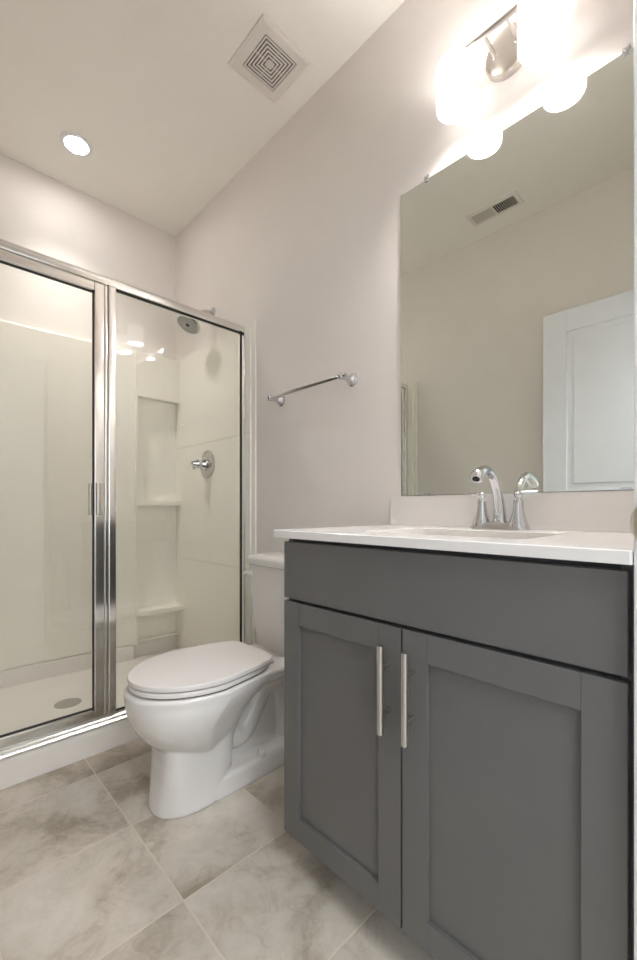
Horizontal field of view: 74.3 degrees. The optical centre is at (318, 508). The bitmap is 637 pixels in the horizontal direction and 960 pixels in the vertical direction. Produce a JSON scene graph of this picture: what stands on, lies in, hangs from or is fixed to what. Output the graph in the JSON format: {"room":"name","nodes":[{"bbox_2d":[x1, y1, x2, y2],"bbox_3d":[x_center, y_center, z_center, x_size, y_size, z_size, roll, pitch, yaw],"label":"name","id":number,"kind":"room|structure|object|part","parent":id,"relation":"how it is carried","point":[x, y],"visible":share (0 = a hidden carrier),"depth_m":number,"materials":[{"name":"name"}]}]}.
{"room":"bathroom","nodes":[
{"label":"bathroom","id":0,"kind":"room"},
{"bbox_2d":[0,154,175,360],"bbox_3d":[-1.504,-0.411,2.288,1.680,2.763,0.100,0,0,-44],"label":"wall","id":1,"kind":"structure","parent":0,"point":[40,213],"depth_m":2.37,"materials":[{"name":"paint"}]},
{"bbox_2d":[0,320,255,670],"bbox_3d":[-1.157,0.009,1.929,1.480,1.923,0.898,0,0,-44],"label":"shower surround","id":2,"kind":"object","parent":1,"relation":"attached to","point":[177,527],"visible":0.91,"depth_m":2.31,"materials":[{"name":"plastic"}]},
{"bbox_3d":[-1.531,-0.067,2.127,1.177,1.757,0.093,0,0,-44],"label":"panel","id":3,"kind":"part","parent":2,"relation":"part of","materials":[{"name":"plastic"}]},
{"bbox_2d":[138,631,178,641],"bbox_3d":[-1.002,0.798,2.619,0.275,0.012,0.052,0,0,-44],"label":"shelf","id":4,"kind":"object","parent":2,"relation":"attached to","point":[160,634],"depth_m":2.62,"materials":[{"name":"plastic"}]},
{"bbox_3d":[-1.012,-0.068,2.628,0.270,1.755,0.086,0,0,-44],"label":"recess panel","id":5,"kind":"part","parent":2,"relation":"part of","materials":[{"name":"plastic"}]},
{"bbox_2d":[138,501,180,505],"bbox_3d":[-0.994,-0.035,2.610,0.275,0.030,0.077,0,0,-44],"label":"shelf","id":6,"kind":"object","parent":2,"relation":"attached to","point":[140,503],"depth_m":2.58,"materials":[{"name":"plastic"}]},
{"bbox_2d":[137,603,183,615],"bbox_3d":[-0.981,0.623,2.597,0.275,0.030,0.112,0,0,-44],"label":"shelf","id":7,"kind":"object","parent":2,"relation":"attached to","point":[150,609],"depth_m":2.59,"materials":[{"name":"plastic"}]},
{"bbox_2d":[191,450,214,478],"bbox_3d":[-0.678,-0.258,2.398,0.099,0.164,0.164,0,0,-44],"label":"shower valve","id":8,"kind":"object","parent":2,"relation":"attached to","point":[206,464],"visible":1,"depth_m":2.39,"materials":[{"name":"silver metal"}]},
{"bbox_3d":[-0.631,0.009,2.436,0.020,1.923,0.894,0,0,-44],"label":"panel","id":9,"kind":"part","parent":2,"relation":"part of","materials":[{"name":"plastic"}]},
{"bbox_2d":[0,0,404,235],"bbox_3d":[-0.579,-1.833,1.332,1.680,0.080,2.760,0,0,-44],"label":"ceiling","id":10,"kind":"structure","parent":0,"point":[151,85],"depth_m":1.79,"materials":[{"name":"paint"}]},
{"bbox_2d":[60,131,92,156],"bbox_3d":[-1.189,-1.788,2.066,0.142,0.010,0.142,0,0,-44],"label":"recessed light","id":11,"kind":"object","parent":10,"relation":"in","point":[76,144],"visible":1,"depth_m":2.06,"materials":[{"name":"white paint"}]},
{"bbox_2d":[228,13,310,103],"bbox_3d":[-0.196,-1.786,1.685,0.236,0.012,0.236,0,0,-44],"label":"ceiling vent","id":12,"kind":"object","parent":10,"relation":"in","point":[266,58],"visible":1,"depth_m":1.67,"materials":[{"name":"white plastic"}]},
{"bbox_2d":[0,738,434,959],"bbox_3d":[-0.579,1.010,1.332,1.680,0.080,2.760,0,0,-44],"label":"floor","id":13,"kind":"structure","parent":0,"point":[88,871],"depth_m":1.09,"materials":[{"name":"tile"}]},
{"bbox_2d":[0,635,199,789],"bbox_3d":[-1.172,0.887,1.945,1.476,0.165,0.814,0,0,-44],"label":"shower pan","id":14,"kind":"object","parent":13,"relation":"on","point":[34,694],"visible":0.6,"depth_m":1.97,"materials":[{"name":"plastic"}]},
{"bbox_2d":[0,239,245,759],"bbox_3d":[-0.908,-0.036,1.674,1.440,1.811,0.094,0,0,-44],"label":"shower door frame","id":15,"kind":"structure","parent":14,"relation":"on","point":[102,489],"depth_m":1.69,"materials":[{"name":"metal"}]},
{"bbox_3d":[-1.139,-0.035,1.454,0.732,1.738,0.034,0,0,-44],"label":"shower door","id":16,"kind":"part","parent":15,"relation":"part of","materials":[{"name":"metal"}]},
{"bbox_3d":[-0.926,-0.040,1.704,0.010,0.130,0.026,0,0,-44],"label":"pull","id":17,"kind":"part","parent":15,"relation":"part of","materials":[{"name":"silver metal"}]},
{"bbox_3d":[-0.868,-0.040,1.671,0.019,0.130,0.040,0,0,-21],"label":"door pull","id":18,"kind":"part","parent":15,"relation":"part of","materials":[{"name":"silver metal"}]},
{"bbox_3d":[-0.860,-0.036,1.727,0.042,1.744,0.046,0,0,-44],"label":"post","id":19,"kind":"part","parent":15,"relation":"part of","materials":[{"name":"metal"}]},
{"bbox_3d":[-0.910,-0.925,1.677,1.440,0.034,0.048,0,0,-44],"label":"header rail","id":20,"kind":"part","parent":15,"relation":"part of","materials":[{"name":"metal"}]},
{"bbox_2d":[124,551,288,818],"bbox_3d":[-0.314,0.582,1.554,0.766,0.777,0.396,0,0,-44],"label":"toilet","id":21,"kind":"object","parent":13,"relation":"on","point":[210,716],"visible":0.91,"depth_m":1.39,"materials":[{"name":"ceramic"}]},
{"bbox_3d":[-0.415,0.560,1.456,0.455,0.018,0.362,0,0,-44],"label":"seat","id":22,"kind":"part","parent":21,"relation":"part of","materials":[{"name":"plastic"}]},
{"bbox_3d":[-0.413,0.539,1.458,0.467,0.017,0.368,0,0,-44],"label":"lid","id":23,"kind":"part","parent":21,"relation":"part of","materials":[{"name":"plastic"}]},
{"bbox_3d":[-0.318,0.772,1.550,0.756,0.396,0.369,0,0,-44],"label":"bowl","id":24,"kind":"part","parent":21,"relation":"part of","materials":[{"name":"white ceramic"}]},
{"bbox_3d":[-0.298,0.270,1.791,0.032,0.030,0.038,0,0,-44],"label":"flush lever","id":25,"kind":"part","parent":21,"relation":"part of","materials":[{"name":"plastic"}]},
{"bbox_3d":[-0.116,0.214,1.745,0.216,0.043,0.396,0,0,-44],"label":"tank lid","id":26,"kind":"part","parent":21,"relation":"part of","materials":[{"name":"white ceramic"}]},
{"bbox_3d":[-0.115,0.409,1.746,0.198,0.349,0.380,0,0,-44],"label":"tank","id":27,"kind":"part","parent":21,"relation":"part of","materials":[{"name":"white ceramic"}]},
{"bbox_2d":[284,538,633,959],"bbox_3d":[0.346,0.523,1.036,0.556,0.893,0.776,0,0,-44],"label":"vanity cabinet","id":28,"kind":"object","parent":13,"relation":"on","point":[459,726],"visible":0.97,"depth_m":0.78,"materials":[{"name":"grey paint"}]},
{"bbox_3d":[0.045,0.846,1.018,0.020,0.058,0.263,0,0,-44],"label":"rail","id":29,"kind":"part","parent":28,"relation":"part of","materials":[{"name":"grey paint"}]},
{"bbox_3d":[0.049,0.562,1.021,0.010,0.587,0.340,0,0,-44],"label":"cabinet door","id":30,"kind":"part","parent":28,"relation":"part of","materials":[{"name":"grey paint"}]},
{"bbox_3d":[0.045,0.278,1.018,0.020,0.058,0.263,0,0,-44],"label":"rail","id":31,"kind":"part","parent":28,"relation":"part of","materials":[{"name":"grey paint"}]},
{"bbox_3d":[0.137,0.376,0.880,0.039,0.183,0.014,0,0,-44],"label":"bar handle","id":32,"kind":"part","parent":28,"relation":"part of","materials":[{"name":"silver metal"}]},
{"bbox_3d":[0.178,0.376,0.837,0.039,0.183,0.014,0,0,-44],"label":"bar handle","id":33,"kind":"part","parent":28,"relation":"part of","materials":[{"name":"silver metal"}]},
{"bbox_3d":[0.313,0.846,0.741,0.020,0.058,0.265,0,0,-44],"label":"rail","id":34,"kind":"part","parent":28,"relation":"part of","materials":[{"name":"grey paint"}]},
{"bbox_2d":[274,491,633,564],"bbox_3d":[0.346,0.091,1.050,0.538,0.268,0.798,0,0,-44],"label":"countertop","id":35,"kind":"structure","parent":28,"relation":"on","point":[574,526],"depth_m":1.05,"materials":[{"name":"white stone"}]},
{"bbox_2d":[467,465,537,530],"bbox_3d":[0.461,-0.030,1.133,0.185,0.174,0.198,0,0,-44],"label":"faucet","id":36,"kind":"object","parent":35,"relation":"on","point":[518,521],"visible":1,"depth_m":1.15,"materials":[{"name":"silver metal"}]},
{"bbox_3d":[0.459,-0.042,1.235,0.012,0.014,0.050,0,0,-33],"label":"lever","id":37,"kind":"part","parent":36,"relation":"part of","materials":[{"name":"silver metal"}]},
{"bbox_3d":[0.472,0.000,1.215,0.055,0.098,0.055,0,0,-44],"label":"handle","id":38,"kind":"part","parent":36,"relation":"part of","materials":[{"name":"silver metal"}]},
{"bbox_3d":[0.460,-0.038,1.133,0.184,0.157,0.044,0,0,-44],"label":"spout","id":39,"kind":"part","parent":36,"relation":"part of","materials":[{"name":"silver metal"}]},
{"bbox_3d":[0.507,0.047,1.178,0.054,0.020,0.156,0,0,-44],"label":"plate","id":40,"kind":"part","parent":36,"relation":"part of","materials":[{"name":"silver metal"}]},
{"bbox_3d":[0.543,0.000,1.142,0.055,0.098,0.055,0,0,-44],"label":"handle","id":41,"kind":"part","parent":36,"relation":"part of","materials":[{"name":"silver metal"}]},
{"bbox_3d":[0.562,-0.042,1.128,0.050,0.014,0.012,0,0,35],"label":"lever","id":42,"kind":"part","parent":36,"relation":"part of","materials":[{"name":"silver metal"}]},
{"bbox_3d":[0.195,0.469,0.890,0.018,0.780,0.740,0,0,-44],"label":"frame","id":43,"kind":"part","parent":28,"relation":"part of","materials":[{"name":"grey wood"}]},
{"bbox_3d":[0.179,0.164,0.879,0.020,0.151,0.766,0,0,-44],"label":"drawer","id":44,"kind":"part","parent":28,"relation":"part of","materials":[{"name":"grey paint"}]},
{"bbox_3d":[0.317,0.562,0.744,0.010,0.587,0.342,0,0,-44],"label":"cabinet door","id":45,"kind":"part","parent":28,"relation":"part of","materials":[{"name":"grey paint"}]},
{"bbox_3d":[0.313,0.278,0.741,0.020,0.058,0.265,0,0,-44],"label":"rail","id":46,"kind":"part","parent":28,"relation":"part of","materials":[{"name":"grey paint"}]},
{"bbox_2d":[176,0,633,642],"bbox_3d":[0.024,-0.411,1.845,0.100,2.763,2.660,0,0,-44],"label":"wall","id":47,"kind":"structure","parent":0,"point":[303,242],"depth_m":1.70,"materials":[{"name":"paint"}]},
{"bbox_2d":[176,307,215,333],"bbox_3d":[-0.686,-1.074,2.353,0.214,0.181,0.138,0,0,-44],"label":"shower","id":48,"kind":"object","parent":47,"relation":"attached to","point":[192,326],"visible":0.77,"depth_m":2.32,"materials":[{"name":"silver metal"}]},
{"bbox_2d":[267,373,357,406],"bbox_3d":[-0.049,-0.509,1.790,0.080,0.054,0.499,0,0,-44],"label":"towel bar","id":49,"kind":"object","parent":47,"relation":"attached to","point":[351,379],"visible":1,"depth_m":1.71,"materials":[{"name":"silver metal"}]},
{"bbox_2d":[436,0,565,123],"bbox_3d":[0.501,-1.284,1.168,0.154,0.208,0.344,0,0,-44],"label":"vanity light","id":50,"kind":"object","parent":47,"relation":"attached to","point":[538,33],"visible":1,"depth_m":1.18,"materials":[{"name":"white glass"}]},
{"bbox_3d":[0.404,-1.240,1.237,0.110,0.121,0.110,0,0,-44],"label":"lamp shade","id":51,"kind":"part","parent":50,"relation":"part of","materials":[{"name":"white glass"}]},
{"bbox_2d":[440,91,471,109],"bbox_3d":[0.404,-1.235,1.237,0.099,0.042,0.099,0,0,-44],"label":"diffuser","id":52,"kind":"object","parent":50,"relation":"attached to","point":[458,100],"depth_m":1.25,"materials":[{"name":"white glass"}]},
{"bbox_3d":[0.491,-1.322,1.203,0.078,0.020,0.020,0,0,-44],"label":"arm","id":53,"kind":"part","parent":50,"relation":"part of","materials":[{"name":"silver metal"}]},
{"bbox_3d":[0.535,-1.322,1.157,0.078,0.020,0.020,0,0,-44],"label":"arm","id":54,"kind":"part","parent":50,"relation":"part of","materials":[{"name":"silver metal"}]},
{"bbox_3d":[0.566,-1.240,1.069,0.110,0.121,0.110,0,0,-44],"label":"lamp shade","id":55,"kind":"part","parent":50,"relation":"part of","materials":[{"name":"white glass"}]},
{"bbox_2d":[522,22,561,49],"bbox_3d":[0.566,-1.235,1.069,0.099,0.042,0.099,0,0,-44],"label":"diffuser","id":56,"kind":"object","parent":50,"relation":"attached to","point":[546,36],"depth_m":1.08,"materials":[{"name":"white glass"}]},
{"bbox_2d":[390,491,633,532],"bbox_3d":[0.537,0.007,1.228,0.016,0.100,0.788,0,0,-44],"label":"backsplash","id":57,"kind":"structure","parent":47,"relation":"attached to","point":[604,511],"depth_m":1.14,"materials":[{"name":"white stone"}]},
{"bbox_2d":[401,43,633,495],"bbox_3d":[0.551,-0.583,1.220,0.011,1.075,0.744,0,0,-44],"label":"wall mirror","id":58,"kind":"object","parent":47,"relation":"attached to","point":[517,254],"visible":1,"depth_m":1.18,"materials":[{"name":"clear mirror"}]},
{"bbox_3d":[0.337,-0.411,0.385,1.480,2.763,0.124,0,0,-44],"label":"wall","id":59,"kind":"structure","parent":0,"visible":0},
{"bbox_2d":[630,0,636,959],"bbox_3d":[0.209,-0.090,0.263,0.872,2.121,0.149,0,0,-44],"label":"trim","id":60,"kind":"structure","parent":59,"relation":"attached to","point":[633,519],"depth_m":0.57,"materials":[{"name":"white paint"}]},
{"bbox_3d":[0.449,0.019,0.555,0.008,0.058,0.062,0,0,-44],"label":"strike plate","id":61,"kind":"part","parent":60,"relation":"part of","materials":[{"name":"silver metal"}]}
]}

